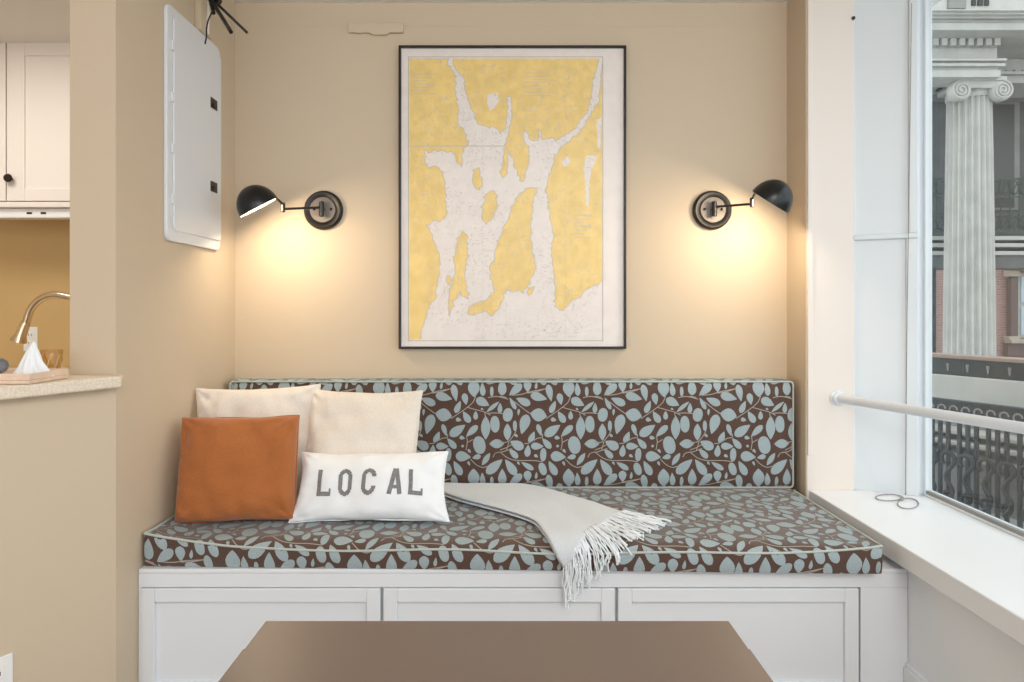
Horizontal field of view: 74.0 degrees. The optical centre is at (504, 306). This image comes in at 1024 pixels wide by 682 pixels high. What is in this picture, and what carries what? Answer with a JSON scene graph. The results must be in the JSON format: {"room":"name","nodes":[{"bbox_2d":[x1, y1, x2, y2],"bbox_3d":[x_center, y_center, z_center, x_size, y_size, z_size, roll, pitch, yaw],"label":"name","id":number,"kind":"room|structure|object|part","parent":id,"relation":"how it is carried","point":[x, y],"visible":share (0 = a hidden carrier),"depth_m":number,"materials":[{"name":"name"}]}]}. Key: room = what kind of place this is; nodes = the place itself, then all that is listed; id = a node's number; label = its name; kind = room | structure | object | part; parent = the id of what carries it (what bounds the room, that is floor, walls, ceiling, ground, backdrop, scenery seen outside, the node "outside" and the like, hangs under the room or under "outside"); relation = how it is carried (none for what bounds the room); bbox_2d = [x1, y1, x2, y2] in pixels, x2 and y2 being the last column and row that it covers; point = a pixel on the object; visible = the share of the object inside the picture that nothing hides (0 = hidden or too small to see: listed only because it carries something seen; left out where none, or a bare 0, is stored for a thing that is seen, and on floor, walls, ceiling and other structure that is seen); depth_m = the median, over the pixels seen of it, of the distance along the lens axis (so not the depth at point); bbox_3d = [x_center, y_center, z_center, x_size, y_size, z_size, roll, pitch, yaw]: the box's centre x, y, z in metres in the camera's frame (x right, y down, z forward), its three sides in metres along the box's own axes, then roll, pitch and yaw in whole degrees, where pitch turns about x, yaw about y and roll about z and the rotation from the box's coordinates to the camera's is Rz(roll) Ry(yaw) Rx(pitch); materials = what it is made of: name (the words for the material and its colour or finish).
{"room":"living room","nodes":[
{"label":"living room","id":0,"kind":"room"},
{"bbox_2d":[0,220,69,366],"bbox_3d":[-2.409,-0.004,3.550,2.382,2.448,0.100,0,0,0],"label":"wall","id":1,"kind":"structure","parent":0,"point":[34,254],"depth_m":3.50,"materials":[{"name":"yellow paint"}]},
{"bbox_2d":[24,327,37,350],"bbox_3d":[-2.440,0.165,3.496,0.072,0.125,0.008,0,0,0],"label":"wall outlet","id":2,"kind":"object","parent":1,"relation":"attached to","point":[32,336],"visible":0.56,"depth_m":3.50,"materials":[{"name":"white plastic"}]},
{"bbox_2d":[27,332,32,337],"bbox_3d":[-2.440,0.143,3.494,0.033,0.030,0.003,0,0,0],"label":"socket","id":3,"kind":"object","parent":2,"relation":"attached to","point":[30,334],"depth_m":3.49,"materials":[{"name":"white plastic"}]},
{"bbox_2d":[0,43,69,207],"bbox_3d":[-2.045,-0.857,3.309,1.610,0.786,0.371,0,0,0],"label":"upper cabinet","id":4,"kind":"object","parent":1,"relation":"attached to","point":[34,77],"visible":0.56,"depth_m":3.17,"materials":[{"name":"beige paint"}]},
{"bbox_3d":[-2.570,-0.871,3.170,0.497,0.758,0.019,0,0,0],"label":"door","id":5,"kind":"part","parent":4,"relation":"part of","materials":[{"name":"beige paint"}]},
{"bbox_3d":[-2.291,-0.595,3.142,0.040,0.040,0.036,0,0,0],"label":"knob","id":6,"kind":"part","parent":4,"relation":"part of","materials":[{"name":"black metal"}]},
{"bbox_2d":[0,208,69,219],"bbox_3d":[-1.900,-0.441,3.224,1.200,0.046,0.073,0,0,0],"label":"light","id":7,"kind":"object","parent":4,"relation":"attached to","point":[5,213],"visible":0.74,"depth_m":3.19,"materials":[{"name":"white plastic"}]},
{"bbox_3d":[-2.045,-0.477,3.177,1.610,0.025,0.026,0,0,0],"label":"light rail","id":8,"kind":"part","parent":4,"relation":"part of","materials":[{"name":"beige paint"}]},
{"bbox_3d":[-2.067,-0.859,3.171,0.337,0.622,0.006,0,0,0],"label":"door panel","id":9,"kind":"part","parent":4,"relation":"part of","materials":[{"name":"beige paint"}]},
{"bbox_2d":[0,388,115,681],"bbox_3d":[-1.562,0.721,1.183,0.134,0.998,1.717,0,0,29],"label":"wall","id":10,"kind":"structure","parent":0,"point":[58,451],"depth_m":1.77,"materials":[{"name":"beige paint"}]},
{"bbox_2d":[0,653,12,681],"bbox_3d":[-1.228,0.910,1.641,0.008,0.120,0.074,0,0,29],"label":"wall outlet","id":11,"kind":"object","parent":10,"relation":"attached to","point":[6,661],"visible":1,"depth_m":1.66,"materials":[{"name":"white plastic"}]},
{"bbox_2d":[0,666,3,679],"bbox_3d":[-1.226,0.888,1.639,0.003,0.030,0.033,0,0,29],"label":"socket","id":12,"kind":"object","parent":11,"relation":"attached to","point":[1,667],"depth_m":1.65,"materials":[{"name":"white plastic"}]},
{"bbox_2d":[0,373,122,399],"bbox_3d":[-1.603,0.206,1.184,1.094,0.032,1.532,0,0,0],"label":"countertop ledge","id":13,"kind":"object","parent":10,"relation":"on","point":[73,383],"visible":0.88,"depth_m":1.74,"materials":[{"name":"stone"}]},
{"bbox_2d":[0,369,67,383],"bbox_3d":[-1.275,0.177,1.740,0.220,0.026,0.150,0,0,0],"label":"serving tray","id":14,"kind":"object","parent":13,"relation":"on","point":[7,377],"visible":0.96,"depth_m":1.69,"materials":[{"name":"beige wood"}]},
{"bbox_2d":[0,358,8,373],"bbox_3d":[-1.280,0.148,1.705,0.060,0.045,0.060,0,0,0],"label":"ball","id":15,"kind":"object","parent":14,"relation":"on","point":[4,365],"visible":1,"depth_m":1.70,"materials":[{"name":"silver metal"}]},
{"bbox_2d":[13,342,53,376],"bbox_3d":[-1.217,0.134,1.743,0.110,0.089,0.070,0,0,0],"label":"napkin","id":16,"kind":"object","parent":14,"relation":"on","point":[32,361],"visible":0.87,"depth_m":1.73,"materials":[{"name":"white fabric"}]},
{"bbox_2d":[40,350,63,368],"bbox_3d":[-1.250,0.153,1.875,0.055,0.072,0.055,0,0,0],"label":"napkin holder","id":17,"kind":"object","parent":14,"relation":"on","point":[40,350],"visible":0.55,"depth_m":1.88,"materials":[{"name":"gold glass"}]},
{"bbox_2d":[70,0,234,681],"bbox_3d":[-1.153,-0.004,2.324,0.129,2.448,0.841,0,0,0],"label":"wall","id":18,"kind":"structure","parent":0,"point":[152,311],"depth_m":2.02,"materials":[{"name":"beige paint"}]},
{"bbox_2d":[164,4,220,249],"bbox_3d":[-1.077,-0.593,2.369,0.025,0.762,0.407,0,0,0],"label":"electrical panel","id":19,"kind":"object","parent":18,"relation":"attached to","point":[192,67],"visible":1,"depth_m":2.31,"materials":[{"name":"white metal"}]},
{"bbox_2d":[195,0,211,39],"bbox_3d":[-1.073,-1.101,2.433,0.033,0.255,0.095,0,0,0],"label":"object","id":20,"kind":"structure","parent":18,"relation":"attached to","point":[202,8],"depth_m":2.41,"materials":[{"name":"beige paint"}]},
{"bbox_2d":[0,0,941,42],"bbox_3d":[-0.925,-1.268,0.550,5.350,0.080,6.300,0,0,0],"label":"ceiling","id":21,"kind":"structure","parent":0,"point":[21,21],"depth_m":2.76,"materials":[{"name":"white paint"}]},
{"bbox_2d":[204,0,247,43],"bbox_3d":[-0.976,-1.056,2.292,0.167,0.343,0.216,0,0,-7],"label":"ceiling fixture","id":22,"kind":"object","parent":21,"relation":"hanging from","point":[214,4],"visible":1,"depth_m":2.30,"materials":[{"name":"black metal"}]},
{"bbox_3d":[-1.005,-0.943,2.298,0.062,0.095,0.011,0,0,44],"label":"cord","id":23,"kind":"part","parent":22,"relation":"part of","materials":[{"name":"black metal"}]},
{"bbox_3d":[-1.000,-1.030,2.315,0.014,0.099,0.094,0,0,-33],"label":"rod","id":24,"kind":"part","parent":22,"relation":"part of","materials":[{"name":"black metal"}]},
{"bbox_3d":[-1.004,-1.064,2.350,0.050,0.042,0.024,0,0,0],"label":"rod","id":25,"kind":"part","parent":22,"relation":"part of","materials":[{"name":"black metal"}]},
{"bbox_3d":[-0.955,-0.982,2.275,0.148,0.195,0.161,0,0,0],"label":"rod","id":26,"kind":"part","parent":22,"relation":"part of","materials":[{"name":"black metal"}]},
{"bbox_3d":[-0.966,-1.021,2.375,0.131,0.115,0.010,0,0,-24],"label":"rod","id":27,"kind":"part","parent":22,"relation":"part of","materials":[{"name":"black metal"}]},
{"bbox_3d":[1.469,-1.221,2.450,0.055,0.013,0.040,0,0,0],"label":"bracket","id":28,"kind":"object","parent":21,"relation":"attached to","visible":0},
{"bbox_2d":[875,3,918,508],"bbox_3d":[1.403,-0.203,2.412,0.139,1.794,0.183,0,0,0],"label":"string","id":29,"kind":"object","parent":28,"relation":"hanging from","point":[902,498],"visible":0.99,"depth_m":2.46,"materials":[{"name":"grey fabric"}]},
{"bbox_3d":[1.460,-0.210,2.460,0.024,1.780,0.003,0,0,0],"label":"cord","id":30,"kind":"part","parent":29,"relation":"part of","materials":[{"name":"grey plastic"}]},
{"bbox_2d":[235,3,786,378],"bbox_3d":[0.164,-0.004,2.804,2.763,2.448,0.120,0,0,0],"label":"wall","id":31,"kind":"structure","parent":0,"point":[317,107],"depth_m":2.74,"materials":[{"name":"beige paint"}]},
{"bbox_2d":[236,185,342,229],"bbox_3d":[-0.828,-0.389,2.610,0.150,0.158,0.422,0,0,35],"label":"wall sconce","id":32,"kind":"object","parent":31,"relation":"attached to","point":[323,210],"visible":1,"depth_m":2.72,"materials":[{"name":"black metal"}]},
{"bbox_3d":[-0.910,-0.388,2.499,0.144,0.121,0.149,0,0,0],"label":"lamp shade","id":33,"kind":"part","parent":32,"relation":"part of","materials":[{"name":"black metal"}]},
{"bbox_3d":[-0.785,-0.384,2.639,0.010,0.033,0.166,0,0,44],"label":"arm","id":34,"kind":"part","parent":32,"relation":"part of","materials":[{"name":"brown metal"}]},
{"bbox_3d":[-0.730,-0.389,2.724,0.104,0.104,0.006,0,0,0],"label":"plate","id":35,"kind":"part","parent":32,"relation":"part of","materials":[{"name":"silver metal"}]},
{"bbox_2d":[348,22,403,35],"bbox_3d":[-0.518,-1.119,2.736,0.222,0.052,0.016,0,0,0],"label":"plate","id":36,"kind":"object","parent":31,"relation":"attached to","point":[375,29],"visible":1,"depth_m":2.73,"materials":[{"name":"beige paint"}]},
{"bbox_2d":[235,25,786,25],"bbox_3d":[0.025,-1.135,2.743,2.227,0.004,0.001,0,0,0],"label":"trim","id":37,"kind":"structure","parent":31,"relation":"attached to","point":[235,25],"depth_m":2.74,"materials":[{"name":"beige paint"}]},
{"bbox_2d":[399,45,625,348],"bbox_3d":[0.030,-0.439,2.729,0.911,1.214,0.027,0,0,0],"label":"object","id":38,"kind":"object","parent":31,"relation":"attached to","point":[512,158],"visible":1,"depth_m":2.73,"materials":[{"name":"yellow paper"}]},
{"bbox_2d":[692,179,792,229],"bbox_3d":[0.914,-0.389,2.606,0.149,0.158,0.399,0,0,-30],"label":"wall sconce","id":39,"kind":"object","parent":31,"relation":"attached to","point":[711,210],"visible":1,"depth_m":2.72,"materials":[{"name":"black metal"}]},
{"bbox_3d":[0.833,-0.389,2.724,0.104,0.104,0.006,0,0,0],"label":"plate","id":40,"kind":"part","parent":39,"relation":"part of","materials":[{"name":"silver metal"}]},
{"bbox_3d":[0.884,-0.394,2.639,0.010,0.016,0.160,0,0,-42],"label":"arm","id":41,"kind":"part","parent":39,"relation":"part of","materials":[{"name":"brown metal"}]},
{"bbox_3d":[0.980,-0.404,2.497,0.143,0.126,0.148,0,0,0],"label":"lamp shade","id":42,"kind":"part","parent":39,"relation":"part of","materials":[{"name":"black metal"}]},
{"bbox_2d":[855,0,919,495],"bbox_3d":[1.426,-0.268,2.616,0.208,1.920,0.255,0,0,0],"label":"trim","id":43,"kind":"structure","parent":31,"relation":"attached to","point":[881,26],"depth_m":2.54,"materials":[{"name":"white paint"}]},
{"bbox_2d":[787,0,805,496],"bbox_3d":[1.163,-0.004,2.659,0.050,2.448,0.170,0,0,0],"label":"wall","id":44,"kind":"structure","parent":0,"point":[796,9],"depth_m":2.65,"materials":[{"name":"beige paint"}]},
{"bbox_2d":[807,0,812,455],"bbox_3d":[1.151,-0.334,2.567,0.018,1.788,0.010,0,0,0],"label":"trim","id":45,"kind":"structure","parent":44,"relation":"attached to","point":[809,2],"depth_m":2.56,"materials":[{"name":"beige paint"}]},
{"bbox_2d":[806,0,854,498],"bbox_3d":[1.232,-0.004,2.657,0.182,2.448,0.174,0,0,0],"label":"wall column","id":46,"kind":"structure","parent":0,"point":[831,466],"depth_m":2.57,"materials":[{"name":"beige paint"}]},
{"bbox_2d":[853,232,918,239],"bbox_3d":[1.414,-0.262,2.529,0.213,0.020,0.018,0,0,26],"label":"trim","id":47,"kind":"structure","parent":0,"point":[893,235],"depth_m":2.52,"materials":[{"name":"white paint"}]},
{"bbox_2d":[907,571,1023,681],"bbox_3d":[1.408,1.287,-0.015,0.424,1.066,5.170,0,0,0],"label":"wall","id":48,"kind":"structure","parent":0,"point":[947,642],"depth_m":1.81,"materials":[{"name":"white paint"}]},
{"bbox_2d":[906,0,917,495],"bbox_3d":[1.414,-0.268,2.532,0.211,1.920,0.014,0,0,26],"label":"window frame","id":49,"kind":"structure","parent":48,"relation":"attached to","point":[912,331],"depth_m":2.49,"materials":[{"name":"white paint"}]},
{"bbox_2d":[810,489,1023,645],"bbox_3d":[1.375,0.723,0.700,0.450,0.062,3.800,0,0,0],"label":"window sill","id":50,"kind":"structure","parent":48,"relation":"on","point":[978,565],"depth_m":1.97,"materials":[{"name":"white paint"}]},
{"bbox_2d":[904,662,929,681],"bbox_3d":[1.188,1.136,0.407,0.016,0.168,3.215,0,0,0],"label":"baseboard","id":51,"kind":"structure","parent":48,"relation":"attached to","point":[911,674],"depth_m":1.98,"materials":[{"name":"white paint"}]},
{"bbox_3d":[-1.140,1.245,0.550,4.920,0.050,6.300,0,0,0],"label":"floor","id":52,"kind":"structure","parent":0,"visible":0},
{"bbox_2d":[218,621,772,681],"bbox_3d":[-0.012,0.853,0.400,0.718,0.735,1.300,0,0,0],"label":"dining table","id":53,"kind":"object","parent":52,"relation":"on","point":[280,651],"visible":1,"depth_m":0.95,"materials":[{"name":"brown laminate"}]},
{"bbox_2d":[138,555,907,681],"bbox_3d":[0.053,0.999,2.377,2.283,0.443,0.729,0,0,0],"label":"storage bench","id":54,"kind":"object","parent":52,"relation":"on","point":[194,622],"visible":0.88,"depth_m":2.02,"materials":[{"name":"white paint"}]},
{"bbox_3d":[-0.724,0.995,2.022,0.710,0.321,0.019,0,0,0],"label":"door","id":55,"kind":"part","parent":54,"relation":"part of","materials":[{"name":"white paint"}]},
{"bbox_3d":[-0.724,0.995,2.028,0.632,0.243,0.006,0,0,0],"label":"door panel","id":56,"kind":"part","parent":54,"relation":"part of","materials":[{"name":"white paint"}]},
{"bbox_3d":[-0.018,0.995,2.022,0.686,0.321,0.019,0,0,0],"label":"door","id":57,"kind":"part","parent":54,"relation":"part of","materials":[{"name":"white paint"}]},
{"bbox_3d":[-0.018,0.995,2.028,0.608,0.243,0.006,0,0,0],"label":"door panel","id":58,"kind":"part","parent":54,"relation":"part of","materials":[{"name":"white paint"}]},
{"bbox_2d":[143,488,882,573],"bbox_3d":[0.008,0.725,2.354,2.178,0.102,0.772,0,0,0],"label":"seat cushion","id":59,"kind":"object","parent":54,"relation":"on","point":[725,530],"visible":0.6,"depth_m":2.04,"materials":[{"name":"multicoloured fabric"}]},
{"bbox_2d":[174,415,299,523],"bbox_3d":[-0.869,0.526,2.217,0.378,0.331,0.179,0,0,-7],"label":"throw pillow","id":60,"kind":"object","parent":59,"relation":"on","point":[230,468],"visible":0.98,"depth_m":2.16,"materials":[{"name":"orange fabric"}]},
{"bbox_2d":[196,384,320,499],"bbox_3d":[-0.862,0.487,2.377,0.433,0.422,0.149,0,0,-10],"label":"throw pillow","id":61,"kind":"object","parent":59,"relation":"on","point":[211,403],"visible":0.38,"depth_m":2.37,"materials":[{"name":"beige fabric"}]},
{"bbox_2d":[306,390,422,453],"bbox_3d":[-0.500,0.496,2.371,0.410,0.402,0.189,0,0,5],"label":"throw pillow","id":62,"kind":"object","parent":59,"relation":"on","point":[339,422],"visible":0.54,"depth_m":2.35,"materials":[{"name":"beige fabric"}]},
{"bbox_2d":[288,451,449,522],"bbox_3d":[-0.431,0.589,2.232,0.521,0.217,0.166,0,0,7],"label":"lumbar pillow","id":63,"kind":"object","parent":59,"relation":"on","point":[358,486],"visible":1,"depth_m":2.18,"materials":[{"name":"white fabric"}]},
{"bbox_2d":[229,377,793,487],"bbox_3d":[0.025,0.490,2.676,2.176,0.416,0.130,0,0,0],"label":"cushion","id":64,"kind":"object","parent":59,"relation":"on","point":[547,432],"visible":0.75,"depth_m":2.61,"materials":[{"name":"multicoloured fabric"}]},
{"bbox_2d":[444,483,670,608],"bbox_3d":[0.086,0.773,2.317,0.884,0.218,0.415,0,0,42],"label":"throw blanket","id":65,"kind":"object","parent":59,"relation":"on","point":[567,521],"visible":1,"depth_m":2.16,"materials":[{"name":"grey fabric"}]},
{"bbox_3d":[0.691,0.995,2.028,0.635,0.243,0.006,0,0,0],"label":"door panel","id":66,"kind":"part","parent":54,"relation":"part of","materials":[{"name":"white paint"}]},
{"bbox_3d":[0.691,0.995,2.022,0.713,0.321,0.019,0,0,0],"label":"door","id":67,"kind":"part","parent":54,"relation":"part of","materials":[{"name":"white paint"}]},
{"bbox_3d":[-2.057,0.786,3.195,1.645,0.868,0.590,0,0,0],"label":"base cabinet","id":68,"kind":"object","parent":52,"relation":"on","visible":0},
{"bbox_2d":[8,367,69,372],"bbox_3d":[-2.067,0.330,3.178,1.665,0.040,0.635,0,0,0],"label":"countertop","id":69,"kind":"structure","parent":68,"relation":"on","point":[68,368],"depth_m":3.43,"materials":[{"name":"stone"}]},
{"bbox_2d":[10,291,69,343],"bbox_3d":[-1.996,0.120,3.046,0.436,0.379,0.071,0,0,2],"label":"kitchen faucet","id":70,"kind":"object","parent":69,"relation":"on","point":[20,336],"visible":0.58,"depth_m":3.04,"materials":[{"name":"gold metal"}]},
{"bbox_3d":[-2.002,0.118,3.050,0.333,0.375,0.033,0,0,0],"label":"spout","id":71,"kind":"part","parent":70,"relation":"part of","materials":[{"name":"gold metal"}]},
{"bbox_3d":[1.625,-0.237,-1.900,0.250,1.982,1.400,0,0,0],"label":"wall","id":72,"kind":"structure","parent":0,"visible":0},
{"bbox_2d":[830,0,1023,539],"bbox_3d":[1.413,-0.268,0.695,0.375,1.920,3.789,0,0,0],"label":"window","id":73,"kind":"structure","parent":72,"relation":"in","point":[926,490],"depth_m":2.49,"materials":[{"name":"white paint"}]},
{"bbox_3d":[1.397,0.344,2.173,0.058,0.060,0.862,0,0,-20],"label":"safety rail","id":74,"kind":"part","parent":73,"relation":"part of","materials":[{"name":"white metal"}]},
{"label":"outside","id":75,"kind":"structure","parent":0,"visible":0},
{"bbox_3d":[20.950,2.570,17.000,38.100,0.100,46.000,0,0,0],"label":"ground","id":76,"kind":"structure","parent":75,"visible":0},
{"bbox_2d":[932,0,1023,355],"bbox_3d":[10.300,-2.630,11.540,11.400,10.300,3.220,0,0,0],"label":"portico","id":77,"kind":"object","parent":76,"relation":"on","point":[978,45],"visible":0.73,"depth_m":10.76,"materials":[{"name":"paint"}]},
{"bbox_3d":[7.616,0.658,12.100,0.095,2.705,0.100,0,0,0],"label":"thin post","id":78,"kind":"part","parent":77,"relation":"part of","materials":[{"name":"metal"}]},
{"bbox_3d":[7.130,-5.006,10.735,0.285,0.600,0.050,0,0,0],"label":"attic panel","id":79,"kind":"part","parent":77,"relation":"part of","materials":[{"name":"white stone"}]},
{"bbox_3d":[8.800,-4.245,11.540,8.400,0.252,3.220,0,0,0],"label":"cornice","id":80,"kind":"part","parent":77,"relation":"part of","materials":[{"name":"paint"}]},
{"bbox_3d":[9.300,-1.778,11.850,9.400,0.941,0.030,0,0,0],"label":"balcony railing","id":81,"kind":"part","parent":77,"relation":"part of","materials":[{"name":"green metal"}]},
{"bbox_3d":[9.025,-2.780,12.535,0.710,1.900,0.030,0,0,0],"label":"pane","id":82,"kind":"part","parent":77,"relation":"part of","materials":[{"name":"grey glass"}]},
{"bbox_2d":[932,352,1023,519],"bbox_3d":[2.796,1.394,3.140,0.260,2.252,3.408,0,0,-26],"label":"building exterior","id":83,"kind":"structure","parent":76,"relation":"on","point":[998,380],"depth_m":3.66,"materials":[{"name":"paint"}]},
{"bbox_2d":[936,270,1023,357],"bbox_3d":[17.000,-1.630,21.825,18.000,8.300,4.350,0,0,0],"label":"brick house","id":84,"kind":"structure","parent":76,"relation":"on","point":[1009,283],"depth_m":19.96,"materials":[{"name":"red brick"}]},
{"bbox_2d":[1007,277,1017,335],"bbox_3d":[14.860,-0.015,19.910,0.221,1.735,0.180,0,0,0],"label":"shutter","id":85,"kind":"object","parent":84,"relation":"hanging from","point":[1012,282],"depth_m":19.82,"materials":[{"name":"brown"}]},
{"bbox_3d":[15.632,1.250,19.900,1.971,0.382,0.200,0,0,0],"label":"apron panel","id":86,"kind":"part","parent":84,"relation":"part of","materials":[{"name":"brown"}]},
{"bbox_3d":[15.647,1.000,19.850,1.941,0.118,0.300,0,0,0],"label":"window sill","id":87,"kind":"part","parent":84,"relation":"part of","materials":[{"name":"beige stone"}]},
{"bbox_3d":[15.677,0.412,19.895,1.176,0.824,0.030,0,0,0],"label":"pane","id":88,"kind":"part","parent":84,"relation":"part of","materials":[{"name":"grey glass"}]},
{"bbox_3d":[15.677,-0.500,19.895,1.176,0.765,0.030,0,0,0],"label":"pane","id":89,"kind":"part","parent":84,"relation":"part of","materials":[{"name":"grey glass"}]},
{"bbox_2d":[991,513,1023,528],"bbox_3d":[2.299,1.760,2.894,0.470,1.520,2.000,0,0,-26],"label":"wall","id":90,"kind":"structure","parent":76,"relation":"on","point":[1012,521],"depth_m":3.19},
{"bbox_2d":[932,397,1023,528],"bbox_3d":[2.305,0.719,2.908,0.046,0.552,2.063,0,0,-26],"label":"iron railing","id":91,"kind":"object","parent":90,"relation":"on","point":[1013,413],"visible":0.42,"depth_m":3.15,"materials":[{"name":"black metal"}]}
]}

